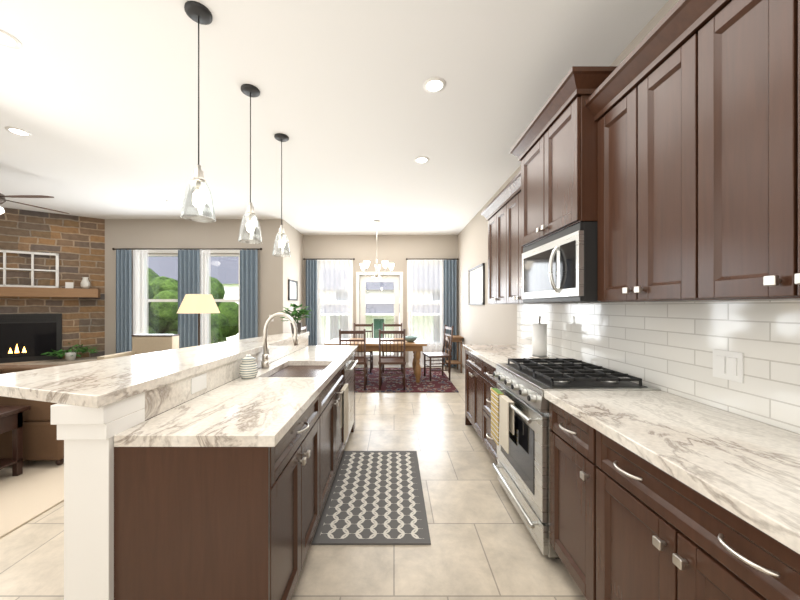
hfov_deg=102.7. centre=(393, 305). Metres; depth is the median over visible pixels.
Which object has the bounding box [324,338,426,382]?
dining table
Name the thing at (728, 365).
light switch
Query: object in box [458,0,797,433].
wall
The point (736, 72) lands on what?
upper cabinet
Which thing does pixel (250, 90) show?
pendant light
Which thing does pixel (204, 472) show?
kitchen island
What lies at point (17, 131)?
recessed light
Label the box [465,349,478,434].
base cabinet
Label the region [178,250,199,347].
curtain
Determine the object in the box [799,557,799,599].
base cabinet
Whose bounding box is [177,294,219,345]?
floor lamp
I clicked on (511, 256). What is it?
upper cabinet
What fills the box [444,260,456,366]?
curtain
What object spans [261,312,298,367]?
faucet
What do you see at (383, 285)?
house
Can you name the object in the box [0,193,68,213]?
ceiling fan
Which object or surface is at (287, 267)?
wall
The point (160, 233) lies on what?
wall
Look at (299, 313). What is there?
potted plant
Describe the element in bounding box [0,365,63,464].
sofa
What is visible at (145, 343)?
sofa
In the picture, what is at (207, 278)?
window
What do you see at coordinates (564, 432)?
base cabinet
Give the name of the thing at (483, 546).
floor
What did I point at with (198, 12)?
pendant light
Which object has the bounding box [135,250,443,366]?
trim
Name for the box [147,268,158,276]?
tree
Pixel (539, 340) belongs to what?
paper towel holder
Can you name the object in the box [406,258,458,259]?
curtain rod
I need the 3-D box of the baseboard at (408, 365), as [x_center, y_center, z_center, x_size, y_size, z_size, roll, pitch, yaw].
[0.795,1.310,7.113,1.170,0.100,0.015,0,0,0]
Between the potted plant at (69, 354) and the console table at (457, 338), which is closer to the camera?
the potted plant at (69, 354)
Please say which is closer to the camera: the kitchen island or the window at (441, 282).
the kitchen island
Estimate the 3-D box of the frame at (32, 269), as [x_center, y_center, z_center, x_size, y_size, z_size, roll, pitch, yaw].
[-6.214,-0.596,5.107,1.220,0.588,0.030,0,0,-35]
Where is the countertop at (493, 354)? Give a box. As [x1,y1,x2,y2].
[463,345,556,368]
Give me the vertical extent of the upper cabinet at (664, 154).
0.955 m
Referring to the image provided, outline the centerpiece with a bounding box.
[405,336,417,341]
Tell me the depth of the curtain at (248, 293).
5.72 m
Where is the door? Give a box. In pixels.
[360,276,398,365]
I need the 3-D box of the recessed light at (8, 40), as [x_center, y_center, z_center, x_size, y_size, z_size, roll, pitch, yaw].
[-2.310,-1.577,1.880,0.164,0.006,0.164,0,0,0]
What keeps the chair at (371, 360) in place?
on the dining rug at (438, 382)
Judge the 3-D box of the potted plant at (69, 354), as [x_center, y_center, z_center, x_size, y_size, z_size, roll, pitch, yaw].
[-5.443,0.761,5.410,0.704,0.295,0.452,0,0,-35]
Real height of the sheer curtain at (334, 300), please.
2.355 m
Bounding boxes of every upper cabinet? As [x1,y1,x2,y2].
[486,208,500,303]
[501,192,569,303]
[517,92,620,247]
[597,48,672,301]
[673,0,799,301]
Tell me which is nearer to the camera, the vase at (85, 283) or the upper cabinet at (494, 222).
the upper cabinet at (494, 222)
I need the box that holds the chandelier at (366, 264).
[360,220,393,278]
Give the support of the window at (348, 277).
in the wall at (397, 250)
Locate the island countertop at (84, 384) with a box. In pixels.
[0,332,307,407]
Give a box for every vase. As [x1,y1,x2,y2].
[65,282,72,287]
[80,277,89,288]
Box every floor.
[0,366,586,599]
[0,460,63,538]
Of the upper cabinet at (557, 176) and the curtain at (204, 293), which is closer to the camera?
the upper cabinet at (557, 176)
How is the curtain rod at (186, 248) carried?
attached to the wall at (160, 233)
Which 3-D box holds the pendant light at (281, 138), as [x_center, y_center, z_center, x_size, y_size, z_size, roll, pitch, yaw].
[-1.050,-1.025,2.990,0.164,1.110,0.164,0,0,0]
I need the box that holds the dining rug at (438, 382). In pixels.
[355,368,458,391]
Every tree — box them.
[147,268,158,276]
[147,272,238,343]
[147,276,210,340]
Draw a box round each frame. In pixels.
[0,250,58,287]
[288,279,297,300]
[468,263,484,304]
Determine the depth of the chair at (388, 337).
6.87 m
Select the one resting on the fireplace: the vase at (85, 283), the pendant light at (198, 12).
the vase at (85, 283)
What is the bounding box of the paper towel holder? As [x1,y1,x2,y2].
[530,316,548,357]
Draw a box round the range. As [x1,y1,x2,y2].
[490,358,661,558]
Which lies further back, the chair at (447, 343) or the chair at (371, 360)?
the chair at (371, 360)
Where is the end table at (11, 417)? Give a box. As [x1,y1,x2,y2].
[0,406,30,475]
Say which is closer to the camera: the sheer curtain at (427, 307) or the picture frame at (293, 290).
the picture frame at (293, 290)
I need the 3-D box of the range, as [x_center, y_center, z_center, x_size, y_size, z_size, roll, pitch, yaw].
[1.065,0.875,2.070,0.702,0.970,0.759,0,0,0]
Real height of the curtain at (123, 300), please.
2.335 m
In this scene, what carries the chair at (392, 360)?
on the dining rug at (438, 382)
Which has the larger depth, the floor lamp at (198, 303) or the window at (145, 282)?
the window at (145, 282)
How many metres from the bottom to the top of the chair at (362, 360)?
0.982 m
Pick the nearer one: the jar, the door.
the jar
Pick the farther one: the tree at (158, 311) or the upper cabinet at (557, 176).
the tree at (158, 311)
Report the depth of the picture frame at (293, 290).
6.32 m
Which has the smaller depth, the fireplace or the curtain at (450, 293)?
the fireplace
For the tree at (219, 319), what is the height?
5.875 m
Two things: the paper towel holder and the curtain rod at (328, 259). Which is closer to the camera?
the paper towel holder
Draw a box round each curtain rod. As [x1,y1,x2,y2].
[112,248,261,249]
[303,258,354,259]
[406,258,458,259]
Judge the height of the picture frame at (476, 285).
0.650 m
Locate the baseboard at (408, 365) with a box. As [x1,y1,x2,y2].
[405,363,441,366]
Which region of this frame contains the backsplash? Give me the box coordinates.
[517,300,799,433]
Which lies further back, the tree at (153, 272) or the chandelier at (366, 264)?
the tree at (153, 272)
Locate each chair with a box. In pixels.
[339,329,367,389]
[353,323,372,372]
[378,329,405,389]
[382,323,402,372]
[423,325,453,380]
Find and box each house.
[147,257,238,340]
[321,265,439,354]
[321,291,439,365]
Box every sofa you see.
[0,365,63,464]
[97,334,179,359]
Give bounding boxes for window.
[142,254,177,333]
[205,254,239,344]
[319,262,349,343]
[410,262,442,343]
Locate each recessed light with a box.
[0,29,21,48]
[5,127,31,136]
[414,156,428,163]
[423,77,445,92]
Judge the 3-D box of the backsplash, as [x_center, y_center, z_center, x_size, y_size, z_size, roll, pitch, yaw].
[1.415,0.203,1.610,0.009,0.485,4.120,0,0,0]
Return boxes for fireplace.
[0,207,104,364]
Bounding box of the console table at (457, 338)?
[445,335,462,372]
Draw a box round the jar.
[239,354,257,378]
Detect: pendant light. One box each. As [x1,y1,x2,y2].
[180,1,215,222]
[238,84,261,243]
[273,133,290,256]
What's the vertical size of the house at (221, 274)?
10.100 m
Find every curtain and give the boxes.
[116,250,131,352]
[133,250,148,334]
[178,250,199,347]
[201,250,210,343]
[240,250,257,339]
[306,260,316,345]
[317,260,351,344]
[409,260,442,366]
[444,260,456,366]
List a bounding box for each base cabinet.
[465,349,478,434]
[479,361,498,461]
[549,401,578,586]
[579,421,798,599]
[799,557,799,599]
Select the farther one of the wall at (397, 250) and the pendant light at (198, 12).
the wall at (397, 250)
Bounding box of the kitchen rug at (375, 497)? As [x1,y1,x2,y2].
[311,451,430,544]
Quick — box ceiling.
[0,0,668,234]
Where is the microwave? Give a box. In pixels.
[522,222,608,302]
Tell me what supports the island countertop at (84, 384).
on the kitchen island
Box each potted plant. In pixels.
[42,343,99,359]
[279,304,310,332]
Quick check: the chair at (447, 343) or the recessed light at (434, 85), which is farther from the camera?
the chair at (447, 343)
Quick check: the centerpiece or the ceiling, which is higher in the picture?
the ceiling
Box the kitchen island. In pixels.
[51,332,357,599]
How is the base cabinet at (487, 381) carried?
on the floor at (483, 546)
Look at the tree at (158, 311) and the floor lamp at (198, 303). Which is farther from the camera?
the tree at (158, 311)
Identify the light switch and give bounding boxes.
[713,349,743,382]
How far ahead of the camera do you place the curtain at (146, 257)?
5.76 m
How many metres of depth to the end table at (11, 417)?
2.53 m
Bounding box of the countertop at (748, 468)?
[544,391,799,556]
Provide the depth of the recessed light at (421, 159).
3.44 m
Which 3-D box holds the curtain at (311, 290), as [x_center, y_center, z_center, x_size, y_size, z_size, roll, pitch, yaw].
[-1.815,0.163,7.030,0.250,2.355,0.074,0,0,0]
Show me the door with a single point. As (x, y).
(365, 279)
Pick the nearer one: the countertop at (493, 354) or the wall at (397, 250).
the countertop at (493, 354)
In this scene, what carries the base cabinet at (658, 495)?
on the floor at (483, 546)
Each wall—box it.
[105,219,274,354]
[275,219,302,333]
[303,235,457,366]
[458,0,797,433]
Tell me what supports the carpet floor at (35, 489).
on the floor at (483, 546)
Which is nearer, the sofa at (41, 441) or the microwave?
the microwave
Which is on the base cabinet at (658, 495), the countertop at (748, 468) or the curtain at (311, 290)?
the countertop at (748, 468)
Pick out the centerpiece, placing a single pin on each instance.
(410, 338)

